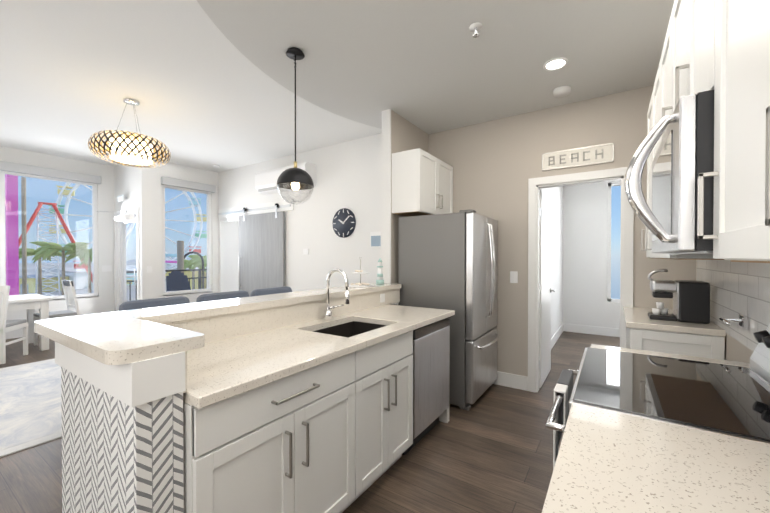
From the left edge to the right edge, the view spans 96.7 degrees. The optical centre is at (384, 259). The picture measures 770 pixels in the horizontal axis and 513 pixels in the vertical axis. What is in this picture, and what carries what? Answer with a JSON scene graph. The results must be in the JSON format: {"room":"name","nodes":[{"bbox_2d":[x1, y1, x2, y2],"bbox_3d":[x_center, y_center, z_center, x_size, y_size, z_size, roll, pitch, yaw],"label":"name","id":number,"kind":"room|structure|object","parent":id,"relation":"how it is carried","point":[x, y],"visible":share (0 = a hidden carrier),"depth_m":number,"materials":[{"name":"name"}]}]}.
{"room":"kitchen","nodes":[
{"label":"kitchen","id":0,"kind":"room"},
{"bbox_2d":[0,146,113,328],"bbox_3d":[-7.090,-0.261,4.456,0.200,3.150,5.830,0,1,34],"label":"wall","id":1,"kind":"structure","parent":0,"point":[102,301],"depth_m":6.61,"materials":[{"name":"white paint"}]},
{"bbox_2d":[5,329,39,338],"bbox_3d":[-6.993,1.244,4.422,0.015,0.140,5.800,0,1,34],"label":"baseboard","id":2,"kind":"structure","parent":1,"relation":"attached to","point":[17,333],"depth_m":5.68,"materials":[{"name":"white wood"}]},
{"bbox_2d":[0,161,100,299],"bbox_3d":[-5.936,-0.435,6.114,0.285,2.320,1.330,0,1,34],"label":"window","id":3,"kind":"structure","parent":1,"relation":"in","point":[27,171],"depth_m":6.06,"materials":[{"name":"white"}]},
{"bbox_2d":[102,265,111,271],"bbox_3d":[-5.462,0.175,6.722,0.006,0.120,0.160,0,1,34],"label":"light switch","id":4,"kind":"object","parent":1,"relation":"attached to","point":[106,268],"depth_m":6.72,"materials":[{"name":"white plastic"}]},
{"bbox_2d":[114,163,151,299],"bbox_3d":[-4.918,-0.279,6.603,1.440,3.150,0.150,0,1,34],"label":"wall","id":5,"kind":"structure","parent":0,"point":[132,185],"depth_m":6.23,"materials":[{"name":"white paint"}]},
{"bbox_2d":[96,210,133,220],"bbox_3d":[-5.067,-0.832,6.413,0.953,0.200,0.287,0,1,34],"label":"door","id":6,"kind":"structure","parent":5,"relation":"in","point":[124,217],"depth_m":6.38,"materials":[{"name":"white plastic"}]},
{"bbox_2d":[117,195,126,201],"bbox_3d":[-4.943,-1.153,6.460,0.240,0.100,0.103,0,1,34],"label":"exit sign","id":7,"kind":"object","parent":5,"relation":"attached to","point":[121,197],"visible":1,"depth_m":6.40,"materials":[{"name":"silver metal"}]},
{"bbox_2d":[114,208,139,311],"bbox_3d":[-4.878,0.177,6.569,1.110,2.240,0.168,0,1,34],"label":"door frame","id":8,"kind":"structure","parent":5,"relation":"attached to","point":[134,211],"depth_m":6.77,"materials":[{"name":"white wood"}]},
{"bbox_2d":[120,215,136,304],"bbox_3d":[-4.899,0.231,6.537,0.880,2.108,0.109,0,1,34],"label":"balcony door","id":9,"kind":"structure","parent":5,"relation":"in","point":[122,284],"depth_m":6.75,"materials":[{"name":"white"}]},
{"bbox_2d":[147,266,151,272],"bbox_3d":[-4.294,0.179,6.239,0.005,0.120,0.090,0,1,34],"label":"light switch","id":10,"kind":"object","parent":5,"relation":"attached to","point":[149,268],"depth_m":6.24,"materials":[{"name":"white plastic"}]},
{"bbox_2d":[126,351,189,394],"bbox_3d":[-0.884,0.359,1.261,0.581,0.136,0.011,0,1,34],"label":"half wall","id":11,"kind":"structure","parent":0,"relation":"attached to","point":[173,372],"depth_m":1.05,"materials":[{"name":"white paint"}]},
{"bbox_2d":[0,0,381,172],"bbox_3d":[-1.758,-1.878,3.522,10.100,0.100,10.400,0,1,34],"label":"ceiling","id":12,"kind":"structure","parent":0,"point":[197,84],"depth_m":3.70,"materials":[{"name":"white paint"}]},
{"bbox_2d":[88,98,170,167],"bbox_3d":[-2.927,-1.478,3.953,0.770,0.708,0.770,0,1,34],"label":"drum pendant light","id":13,"kind":"object","parent":12,"relation":"hanging from","point":[127,150],"visible":1,"depth_m":3.81,"materials":[{"name":"gold metal"}]},
{"bbox_2d":[151,159,238,302],"bbox_3d":[-3.164,-0.291,8.120,0.200,3.150,4.320,0,1,34],"label":"wall","id":14,"kind":"structure","parent":0,"point":[179,171],"depth_m":6.90,"materials":[{"name":"white paint"}]},
{"bbox_2d":[161,176,215,295],"bbox_3d":[-3.954,-0.431,6.855,0.285,2.240,1.020,0,1,34],"label":"window","id":15,"kind":"structure","parent":14,"relation":"in","point":[185,185],"depth_m":6.87,"materials":[{"name":"white"}]},
{"bbox_2d":[218,133,381,291],"bbox_3d":[-1.413,-0.273,5.959,5.110,3.150,0.100,0,1,34],"label":"wall","id":16,"kind":"structure","parent":0,"point":[349,175],"depth_m":5.60,"materials":[{"name":"white paint"}]},
{"bbox_2d":[218,199,293,295],"bbox_3d":[-2.597,0.106,6.611,2.300,2.340,0.130,0,1,34],"label":"barn door","id":17,"kind":"structure","parent":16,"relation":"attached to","point":[261,261],"depth_m":6.42,"materials":[{"name":"grey wood"}]},
{"bbox_2d":[255,162,315,194],"bbox_3d":[-1.756,-1.399,5.968,1.300,0.360,0.250,0,1,34],"label":"air conditioner unit","id":18,"kind":"object","parent":16,"relation":"attached to","point":[266,182],"visible":0.59,"depth_m":5.97,"materials":[{"name":"white plastic"}]},
{"bbox_2d":[303,249,308,253],"bbox_3d":[-1.351,-0.137,5.846,0.120,0.100,0.019,0,1,34],"label":"thermostat","id":19,"kind":"object","parent":16,"relation":"attached to","point":[305,251],"visible":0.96,"depth_m":5.83,"materials":[{"name":"white plastic"}]},
{"bbox_2d":[332,208,355,237],"bbox_3d":[-0.646,-0.574,5.367,0.460,0.460,0.032,0,1,34],"label":"wall clock","id":20,"kind":"object","parent":16,"relation":"attached to","point":[344,222],"visible":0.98,"depth_m":5.35,"materials":[{"name":"grey"}]},
{"bbox_2d":[370,231,381,246],"bbox_3d":[-0.134,-0.296,5.039,0.200,0.230,0.013,0,1,34],"label":"framed picture","id":21,"kind":"object","parent":16,"relation":"attached to","point":[375,239],"visible":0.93,"depth_m":5.03,"materials":[{"name":"white paper"}]},
{"bbox_2d":[0,331,619,512],"bbox_3d":[-1.758,1.372,3.548,10.100,0.100,10.400,0,1,34],"label":"floor","id":22,"kind":"structure","parent":0,"point":[490,450],"depth_m":2.24,"materials":[{"name":"brown wood"}]},
{"bbox_2d":[0,285,27,363],"bbox_3d":[-5.080,0.822,4.458,0.440,0.983,0.445,0,0,-16],"label":"chair","id":23,"kind":"object","parent":22,"relation":"on","point":[8,325],"visible":1,"depth_m":4.37,"materials":[{"name":"white paint"}]},
{"bbox_2d":[1,294,52,350],"bbox_3d":[-5.698,0.934,4.483,0.900,0.760,1.800,0,1,34],"label":"dining table","id":24,"kind":"object","parent":22,"relation":"on","point":[29,303],"visible":0.85,"depth_m":4.92,"materials":[{"name":"white paint"}]},
{"bbox_2d":[0,359,61,457],"bbox_3d":[-3.298,1.316,3.671,2.700,0.010,4.000,0,1,34],"label":"rug","id":25,"kind":"object","parent":22,"relation":"on","point":[30,406],"depth_m":3.08,"materials":[{"name":"white carpet"}]},
{"bbox_2d":[33,280,80,345],"bbox_3d":[-5.060,0.816,5.280,0.440,0.983,0.445,0,1,34],"label":"chair","id":26,"kind":"object","parent":22,"relation":"on","point":[70,293],"visible":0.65,"depth_m":5.29,"materials":[{"name":"white paint"}]},
{"bbox_2d":[118,286,291,310],"bbox_3d":[-1.675,0.814,3.398,0.900,0.992,2.050,0,1,34],"label":"sofa","id":27,"kind":"object","parent":22,"relation":"on","point":[147,303],"visible":0.17,"depth_m":3.14,"materials":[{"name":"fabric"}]},
{"bbox_2d":[110,351,365,512],"bbox_3d":[-0.621,0.900,1.617,0.630,0.875,0.870,0,1,34],"label":"base cabinet","id":28,"kind":"object","parent":22,"relation":"on","point":[292,402],"depth_m":1.24,"materials":[{"name":"white wood"}]},
{"bbox_2d":[34,283,400,366],"bbox_3d":[-0.411,0.263,2.189,0.841,0.040,2.465,0,1,34],"label":"countertop","id":29,"kind":"structure","parent":28,"relation":"on","point":[117,338],"depth_m":1.68,"materials":[{"name":"beige stone"}]},
{"bbox_2d":[324,268,349,319],"bbox_3d":[-0.301,0.238,2.393,0.218,0.357,0.158,0,1,34],"label":"faucet","id":30,"kind":"object","parent":29,"relation":"on","point":[327,313],"visible":1,"depth_m":2.37,"materials":[{"name":"silver metal"}]},
{"bbox_2d":[349,259,371,287],"bbox_3d":[-0.213,0.109,2.990,0.200,0.253,0.200,0,1,34],"label":"tiered tray","id":31,"kind":"object","parent":29,"relation":"on","point":[360,284],"visible":1,"depth_m":2.95,"materials":[{"name":"white wood"}]},
{"bbox_2d":[376,258,383,283],"bbox_3d":[-0.047,0.108,3.276,0.076,0.250,0.076,0,1,34],"label":"lighthouse figurine","id":32,"kind":"object","parent":29,"relation":"on","point":[379,280],"visible":1,"depth_m":3.26,"materials":[{"name":"white ceramic"}]},
{"bbox_2d":[118,327,365,410],"bbox_3d":[-0.610,0.443,1.606,0.656,0.039,0.870,0,1,34],"label":"countertop","id":33,"kind":"structure","parent":28,"relation":"on","point":[225,371],"depth_m":1.44,"materials":[{"name":"beige stone"}]},
{"bbox_2d":[342,305,453,330],"bbox_3d":[0.114,0.434,2.694,0.656,0.039,0.665,0,1,34],"label":"countertop","id":34,"kind":"structure","parent":28,"relation":"on","point":[411,318],"depth_m":2.50,"materials":[{"name":"beige stone"}]},
{"bbox_2d":[366,351,412,489],"bbox_3d":[-0.261,1.003,2.159,0.630,0.660,0.670,0,1,34],"label":"base cabinet","id":35,"kind":"object","parent":22,"relation":"on","point":[389,378],"depth_m":1.99,"materials":[{"name":"white wood"}]},
{"bbox_2d":[402,317,449,454],"bbox_3d":[0.103,0.895,2.678,0.620,0.868,0.588,0,1,34],"label":"dishwasher","id":36,"kind":"object","parent":35,"relation":"in","point":[430,353],"visible":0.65,"depth_m":2.46,"materials":[{"name":"metal"}]},
{"bbox_2d":[398,209,499,410],"bbox_3d":[0.685,0.441,3.453,0.827,1.762,0.760,0,1,34],"label":"fridge","id":37,"kind":"object","parent":22,"relation":"on","point":[448,261],"visible":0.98,"depth_m":3.11,"materials":[{"name":"grey metal"}]},
{"bbox_2d":[542,403,769,512],"bbox_3d":[0.645,0.889,0.558,0.662,0.914,0.688,0,1,34],"label":"countertop","id":38,"kind":"structure","parent":22,"relation":"on","point":[607,461],"depth_m":0.70,"materials":[{"name":"white stone"}]},
{"bbox_2d":[546,324,769,443],"bbox_3d":[1.012,0.771,1.185,0.744,1.140,0.750,0,1,34],"label":"stove","id":39,"kind":"object","parent":22,"relation":"on","point":[730,400],"visible":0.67,"depth_m":1.12,"materials":[{"name":"glass"}]},
{"bbox_2d":[553,369,572,469],"bbox_3d":[0.770,0.712,1.472,0.044,0.394,0.300,0,1,34],"label":"handle","id":40,"kind":"object","parent":39,"relation":"hanging from","point":[564,385],"visible":0.73,"depth_m":1.40,"materials":[{"name":"silver metal"}]},
{"bbox_2d":[590,344,749,367],"bbox_3d":[1.284,0.881,1.510,0.652,0.914,0.078,0,1,34],"label":"cabinet filler","id":41,"kind":"structure","parent":22,"relation":"on","point":[717,361],"depth_m":1.51,"materials":[{"name":"white wood"}]},
{"bbox_2d":[623,307,725,359],"bbox_3d":[2.059,0.873,2.525,0.486,0.914,0.861,0,1,34],"label":"countertop","id":42,"kind":"structure","parent":22,"relation":"on","point":[644,331],"depth_m":2.18,"materials":[{"name":"white"}]},
{"bbox_2d":[648,269,709,323],"bbox_3d":[2.019,0.242,2.372,0.317,0.349,0.206,0,1,34],"label":"coffee maker","id":43,"kind":"object","parent":42,"relation":"on","point":[691,301],"visible":1,"depth_m":2.28,"materials":[{"name":"black plastic"}]},
{"bbox_2d":[382,109,427,283],"bbox_3d":[0.396,-0.257,3.976,0.100,3.150,1.400,0,1,34],"label":"wall","id":44,"kind":"structure","parent":0,"point":[400,133],"depth_m":3.41,"materials":[{"name":"white paint"}]},
{"bbox_2d":[392,148,452,215],"bbox_3d":[0.433,-0.752,3.619,0.348,0.593,0.805,0,1,34],"label":"upper cabinet","id":45,"kind":"object","parent":44,"relation":"attached to","point":[422,182],"visible":0.94,"depth_m":3.34,"materials":[{"name":"white wood"}]},
{"bbox_2d":[197,0,673,133],"bbox_3d":[0.284,-1.651,2.045,2.940,0.370,3.600,0,1,34],"label":"ceiling soffit","id":46,"kind":"structure","parent":0,"point":[430,66],"depth_m":2.40,"materials":[{"name":"white paint"}]},
{"bbox_2d":[277,47,313,203],"bbox_3d":[-0.634,-0.931,2.421,0.256,1.076,0.256,0,1,34],"label":"globe pendant light","id":47,"kind":"object","parent":46,"relation":"hanging from","point":[295,178],"visible":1,"depth_m":2.39,"materials":[{"name":"black metal"}]},
{"bbox_2d":[469,22,482,37],"bbox_3d":[0.573,-1.438,2.155,0.080,0.058,0.080,0,1,34],"label":"sprinkler","id":48,"kind":"object","parent":46,"relation":"attached to","point":[475,27],"visible":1,"depth_m":2.15,"materials":[{"name":"white metal"}]},
{"bbox_2d":[543,57,568,70],"bbox_3d":[1.282,-1.466,2.571,0.174,0.012,0.174,0,1,34],"label":"recessed light","id":49,"kind":"object","parent":46,"relation":"attached to","point":[554,64],"visible":1,"depth_m":2.57,"materials":[{"name":"white plastic"}]},
{"bbox_2d":[553,86,570,96],"bbox_3d":[1.534,-1.456,2.969,0.140,0.036,0.140,0,1,34],"label":"smoke detector","id":50,"kind":"object","parent":46,"relation":"attached to","point":[561,91],"visible":1,"depth_m":2.94,"materials":[{"name":"white plastic"}]},
{"bbox_2d":[542,186,565,337],"bbox_3d":[2.347,-0.265,4.978,0.100,3.150,3.350,0,1,34],"label":"wall","id":51,"kind":"structure","parent":0,"point":[557,194],"depth_m":5.58,"materials":[{"name":"white paint"}]},
{"bbox_2d":[551,323,563,348],"bbox_3d":[2.353,1.240,4.896,0.015,0.140,3.200,0,1,34],"label":"baseboard","id":52,"kind":"structure","parent":51,"relation":"attached to","point":[556,336],"depth_m":5.55,"materials":[{"name":"white wood"}]},
{"bbox_2d":[428,85,696,376],"bbox_3d":[1.579,-0.252,3.417,2.490,3.150,0.100,0,1,34],"label":"wall","id":53,"kind":"structure","parent":0,"point":[496,165],"depth_m":3.48,"materials":[{"name":"beige paint"}]},
{"bbox_2d":[493,371,527,390],"bbox_3d":[1.004,1.250,3.743,1.045,0.140,0.015,0,1,34],"label":"baseboard","id":54,"kind":"structure","parent":53,"relation":"attached to","point":[516,381],"depth_m":3.53,"materials":[{"name":"white wood"}]},
{"bbox_2d":[510,271,517,282],"bbox_3d":[1.326,0.182,3.523,0.075,0.120,0.008,0,1,34],"label":"light switch","id":55,"kind":"object","parent":53,"relation":"attached to","point":[513,276],"visible":1,"depth_m":3.52,"materials":[{"name":"white plastic"}]},
{"bbox_2d":[539,189,555,387],"bbox_3d":[1.786,0.296,3.759,0.100,2.023,0.680,0,1,34],"label":"kitchen door","id":56,"kind":"structure","parent":53,"relation":"in","point":[546,290],"depth_m":3.69,"materials":[{"name":"white paint"}]},
{"bbox_2d":[542,143,613,170],"bbox_3d":[1.789,-0.955,3.202,0.590,0.165,0.015,0,1,34],"label":"sign","id":57,"kind":"object","parent":53,"relation":"attached to","point":[595,154],"visible":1,"depth_m":3.19,"materials":[{"name":"grey wood"}]},
{"bbox_2d":[528,167,633,391],"bbox_3d":[1.824,0.258,3.247,0.854,2.132,0.120,0,1,34],"label":"door frame","id":58,"kind":"structure","parent":53,"relation":"attached to","point":[535,185],"depth_m":3.36,"materials":[{"name":"white wood"}]},
{"bbox_2d":[562,181,620,328],"bbox_3d":[3.991,-0.272,5.806,1.680,3.150,0.150,0,1,34],"label":"wall","id":59,"kind":"structure","parent":0,"point":[579,233],"depth_m":6.01,"materials":[{"name":"white paint"}]},
{"bbox_2d":[564,323,619,336],"bbox_3d":[3.950,1.233,5.748,1.650,0.140,0.015,0,1,34],"label":"baseboard","id":60,"kind":"structure","parent":59,"relation":"attached to","point":[605,331],"depth_m":5.96,"materials":[{"name":"white wood"}]},
{"bbox_2d":[607,182,620,301],"bbox_3d":[4.138,-0.291,5.702,0.720,2.030,0.060,0,1,34],"label":"window","id":61,"kind":"structure","parent":59,"relation":"in","point":[609,299],"depth_m":5.86,"materials":[{"name":"white"}]},
{"bbox_2d":[725,333,753,362],"bbox_3d":[0.692,-0.223,-0.076,0.100,3.150,6.900,0,1,34],"label":"wall","id":62,"kind":"structure","parent":0,"point":[736,350],"depth_m":1.87,"materials":[{"name":"beige paint"}]},
{"bbox_2d":[645,108,648,256],"bbox_3d":[1.944,-0.544,2.224,0.357,1.068,0.479,0,1,34],"label":"upper cabinet","id":63,"kind":"object","parent":62,"relation":"attached to","point":[646,229],"depth_m":2.47,"materials":[{"name":"white wood"}]},
{"bbox_2d":[649,75,656,257],"bbox_3d":[1.731,-0.541,1.903,0.357,1.068,0.542,0,1,34],"label":"upper cabinet","id":64,"kind":"object","parent":62,"relation":"attached to","point":[655,84],"depth_m":2.32,"materials":[{"name":"white wood"}]},
{"bbox_2d":[665,0,676,130],"bbox_3d":[1.262,-0.751,1.195,0.357,0.636,0.441,0,1,34],"label":"upper cabinet","id":65,"kind":"object","parent":62,"relation":"attached to","point":[671,35],"depth_m":1.47,"materials":[{"name":"white wood"}]},
{"bbox_2d":[653,42,696,259],"bbox_3d":[1.500,-0.538,1.555,0.357,1.068,0.546,0,1,34],"label":"upper cabinet","id":66,"kind":"object","parent":62,"relation":"attached to","point":[659,92],"depth_m":1.81,"materials":[{"name":"white wood"}]},
{"bbox_2d":[677,0,700,102],"bbox_3d":[1.087,-0.749,0.933,0.357,0.636,0.441,0,1,34],"label":"upper cabinet","id":67,"kind":"object","parent":62,"relation":"attached to","point":[688,11],"depth_m":1.14,"materials":[{"name":"white wood"}]},
{"bbox_2d":[624,90,713,254],"bbox_3d":[1.100,-0.222,1.118,0.535,0.408,0.748,0,1,34],"label":"microwave","id":68,"kind":"object","parent":67,"relation":"attached to","point":[683,157],"visible":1,"depth_m":0.90,"materials":[{"name":"metal"}]},
{"bbox_2d":[697,0,756,262],"bbox_3d":[0.841,-0.530,0.565,0.357,1.068,0.574,0,1,34],"label":"upper cabinet","id":69,"kind":"object","parent":62,"relation":"attached to","point":[721,48],"depth_m":0.75,"materials":[{"name":"white wood"}]},
{"bbox_2d":[696,260,769,350],"bbox_3d":[1.603,0.189,1.393,0.006,0.500,3.250,0,1,34],"label":"tile backsplash","id":70,"kind":"structure","parent":62,"relation":"attached to","point":[737,289],"depth_m":1.82,"materials":[{"name":"white tile"}]},
{"bbox_2d":[719,314,748,327],"bbox_3d":[1.732,0.307,1.686,0.102,0.060,0.180,0,1,34],"label":"wall-mounted holder","id":71,"kind":"object","parent":70,"relation":"attached to","point":[743,320],"visible":1,"depth_m":1.70,"materials":[{"name":"silver metal"}]},
{"bbox_2d":[753,0,769,262],"bbox_3d":[0.611,-0.527,0.219,0.357,1.068,0.507,0,1,34],"label":"upper cabinet","id":72,"kind":"object","parent":62,"relation":"attached to","point":[761,230],"depth_m":0.59,"materials":[{"name":"white wood"}]},
{"label":"outside","id":73,"kind":"structure","parent":0,"visible":0},
{"bbox_2d":[19,261,80,262],"bbox_3d":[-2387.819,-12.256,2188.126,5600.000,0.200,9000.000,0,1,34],"label":"sea","id":74,"kind":"structure","parent":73,"point":[50,261],"depth_m":414.20,"materials":[{"name":"blue liquid"}]},
{"bbox_2d":[19,262,165,300],"bbox_3d":[-150.809,4.125,160.216,411.400,0.200,420.000,0,1,34],"label":"ground","id":75,"kind":"structure","parent":73,"point":[33,265],"depth_m":109.32,"materials":[{"name":"grey"}]},
{"bbox_2d":[19,248,66,294],"bbox_3d":[-36.755,1.907,36.381,3.702,6.286,4.508,0,1,34],"label":"palm tree","id":76,"kind":"object","parent":75,"relation":"on","point":[39,270],"depth_m":36.19,"materials":[{"name":"green plant"}]},
{"bbox_2d":[19,202,92,295],"bbox_3d":[-39.722,-0.814,40.308,10.294,11.780,2.702,0,1,-44],"label":"tower","id":77,"kind":"structure","parent":75,"relation":"on","point":[36,213],"depth_m":40.39,"materials":[{"name":"red paint"}]},
{"bbox_2d":[29,241,88,294],"bbox_3d":[-32.416,1.639,34.325,4.063,6.855,4.521,0,1,34],"label":"palm tree","id":78,"kind":"object","parent":75,"relation":"on","point":[45,253],"depth_m":33.48,"materials":[{"name":"green plant"}]},
{"bbox_2d":[65,248,91,292],"bbox_3d":[-31.238,1.819,36.057,4.206,6.466,4.209,0,1,34],"label":"palm tree","id":79,"kind":"object","parent":75,"relation":"on","point":[88,252],"depth_m":35.05,"materials":[{"name":"green plant"}]},
{"bbox_2d":[5,174,203,294],"bbox_3d":[-17.980,-2.811,19.563,22.519,16.000,2.148,0,1,27],"label":"poles","id":80,"kind":"object","parent":75,"relation":"on","point":[11,263],"depth_m":24.87,"materials":[{"name":"pink"}]},
{"bbox_2d":[19,254,205,292],"bbox_3d":[-42.573,1.913,64.000,64.560,5.816,37.130,0,1,34],"label":"buildings","id":81,"kind":"structure","parent":75,"relation":"on","point":[83,285],"depth_m":54.20,"materials":[{"name":"white"}]},
{"bbox_2d":[49,183,206,289],"bbox_3d":[-43.814,-6.338,60.309,22.249,22.551,4.031,0,1,-36],"label":"wheel","id":82,"kind":"object","parent":75,"relation":"on","point":[129,227],"depth_m":59.39,"materials":[{"name":"white metal"}]},
{"bbox_2d":[184,259,205,289],"bbox_3d":[-21.355,2.503,38.209,2.997,5.064,3.450,0,1,34],"label":"palm tree","id":83,"kind":"object","parent":75,"relation":"on","point":[186,262],"depth_m":38.01,"materials":[{"name":"green plant"}]},
{"bbox_2d":[185,254,206,286],"bbox_3d":[-15.577,2.329,29.994,3.569,5.547,3.009,0,1,34],"label":"palm tree","id":84,"kind":"object","parent":75,"relation":"on","point":[195,259],"depth_m":29.17,"materials":[{"name":"green plant"}]},
{"bbox_3d":[-3.792,1.381,8.491,1.240,0.160,4.220,0,1,34],"label":"balcony slab","id":85,"kind":"object","parent":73,"visible":0},
{"bbox_2d":[126,269,206,299],"bbox_3d":[-4.266,0.763,8.802,0.050,1.070,4.230,0,1,34],"label":"balcony railing","id":86,"kind":"object","parent":85,"relation":"on","point":[200,280],"depth_m":8.23,"materials":[{"name":"black metal"}]},
{"bbox_2d":[166,271,190,291],"bbox_3d":[-4.524,0.766,7.484,0.730,1.045,0.780,0,1,34],"label":"chair","id":87,"kind":"object","parent":85,"relation":"on","point":[176,284],"depth_m":7.48,"materials":[{"name":"blue fabric"}]}
]}

